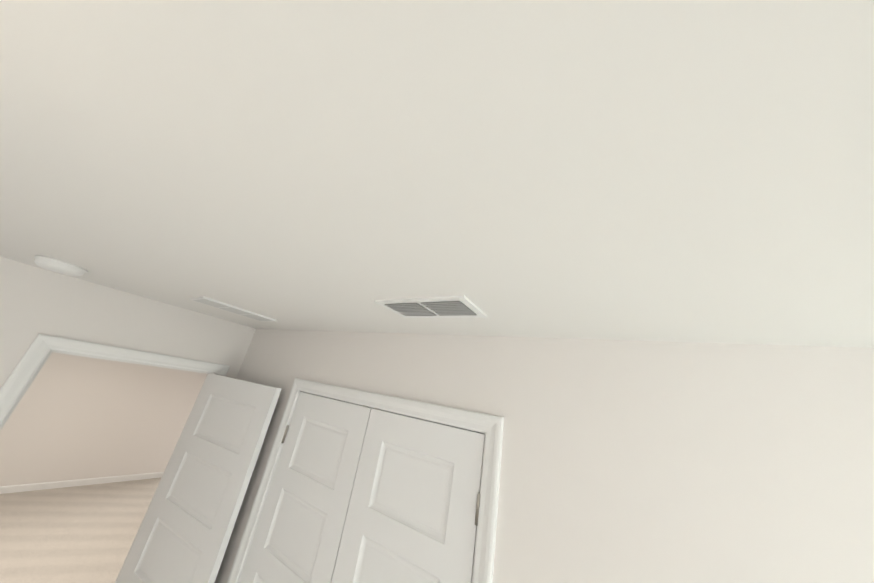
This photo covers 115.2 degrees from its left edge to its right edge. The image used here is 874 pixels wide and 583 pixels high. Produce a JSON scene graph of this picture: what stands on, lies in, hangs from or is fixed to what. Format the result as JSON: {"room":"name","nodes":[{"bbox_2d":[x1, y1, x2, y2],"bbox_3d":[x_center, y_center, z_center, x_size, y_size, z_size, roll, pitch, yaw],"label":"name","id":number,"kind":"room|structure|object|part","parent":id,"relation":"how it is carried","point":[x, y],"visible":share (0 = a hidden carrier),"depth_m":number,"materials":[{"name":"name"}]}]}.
{"room":"empty bedroom","nodes":[
{"label":"empty bedroom","id":0,"kind":"room"},
{"bbox_2d":[0,478,160,582],"bbox_3d":[-2.873,3.127,3.206,11.590,0.120,9.000,-4,-25,32],"label":"floor","id":1,"kind":"structure","parent":0,"point":[82,534],"depth_m":3.28,"materials":[{"name":"carpet"}]},
{"bbox_2d":[0,352,206,485],"bbox_3d":[-6.036,1.415,3.805,0.115,2.432,5.100,-4,-25,32],"label":"wall","id":2,"kind":"structure","parent":0,"point":[73,417],"depth_m":4.46,"materials":[{"name":"white paint"}]},
{"bbox_2d":[0,257,255,388],"bbox_3d":[-2.095,1.159,1.350,0.115,2.432,5.100,-4,-25,32],"label":"wall","id":3,"kind":"structure","parent":0,"point":[35,301],"depth_m":1.59,"materials":[{"name":"white paint"}]},
{"bbox_2d":[117,373,280,582],"bbox_3d":[-1.450,1.542,1.518,0.767,2.032,0.180,-4,-25,32],"label":"hall door","id":4,"kind":"structure","parent":3,"relation":"in","point":[185,533],"depth_m":1.61,"materials":[{"name":"white paint"}]},
{"bbox_2d":[0,0,873,347],"bbox_3d":[-2.385,0.760,4.075,11.760,0.150,9.000,-4,-25,32],"label":"ceiling","id":5,"kind":"structure","parent":0,"point":[670,170],"depth_m":0.37,"materials":[{"name":"white paint"}]},
{"bbox_2d":[34,255,87,275],"bbox_3d":[-1.715,-0.109,1.261,0.156,0.040,0.156,-4,-25,32],"label":"smoke detector","id":6,"kind":"object","parent":5,"relation":"attached to","point":[56,265],"visible":1,"depth_m":1.23,"materials":[{"name":"white plastic"}]},
{"bbox_2d":[189,296,276,320],"bbox_3d":[-1.183,0.111,1.629,0.192,0.010,0.396,-4,-25,32],"label":"ceiling vent","id":7,"kind":"object","parent":5,"relation":"in","point":[226,307],"visible":1,"depth_m":1.58,"materials":[{"name":"white plastic"}]},
{"bbox_2d":[374,295,486,317],"bbox_3d":[-0.027,0.063,0.974,0.358,0.013,0.185,-4,-25,32],"label":"ceiling vent","id":8,"kind":"object","parent":5,"relation":"in","point":[462,306],"visible":0.98,"depth_m":0.95,"materials":[{"name":"white plastic"}]},
{"bbox_2d":[215,329,873,582],"bbox_3d":[0.028,1.339,0.851,3.990,2.432,0.115,-4,-25,32],"label":"wall","id":9,"kind":"structure","parent":0,"point":[627,461],"depth_m":0.81,"materials":[{"name":"white paint"}]},
{"bbox_2d":[239,392,370,582],"bbox_3d":[-0.767,1.530,1.177,0.613,2.032,0.108,-4,-25,32],"label":"closet door","id":10,"kind":"structure","parent":9,"relation":"in","point":[297,536],"depth_m":1.39,"materials":[{"name":"white paint"}]},
{"bbox_3d":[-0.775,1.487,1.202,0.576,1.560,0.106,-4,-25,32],"label":"knob","id":11,"kind":"part","parent":10,"relation":"part of","materials":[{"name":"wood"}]},
{"bbox_2d":[331,408,484,582],"bbox_3d":[-0.243,1.496,0.850,0.613,2.032,0.108,-4,-25,32],"label":"closet door","id":12,"kind":"structure","parent":9,"relation":"in","point":[412,512],"depth_m":1.11,"materials":[{"name":"white paint"}]},
{"bbox_3d":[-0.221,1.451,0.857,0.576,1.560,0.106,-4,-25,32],"label":"knob","id":13,"kind":"part","parent":12,"relation":"part of","materials":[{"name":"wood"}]},
{"bbox_3d":[-2.638,2.037,3.697,11.590,2.552,8.850,-4,-25,32],"label":"wall","id":14,"kind":"structure","parent":0,"visible":0},
{"bbox_2d":[0,472,163,493],"bbox_3d":[-6.160,2.488,3.347,0.040,0.090,5.100,-4,-25,32],"label":"baseboard","id":15,"kind":"structure","parent":14,"relation":"attached to","point":[47,485],"depth_m":4.25,"materials":[{"name":"white paint"}]}
]}

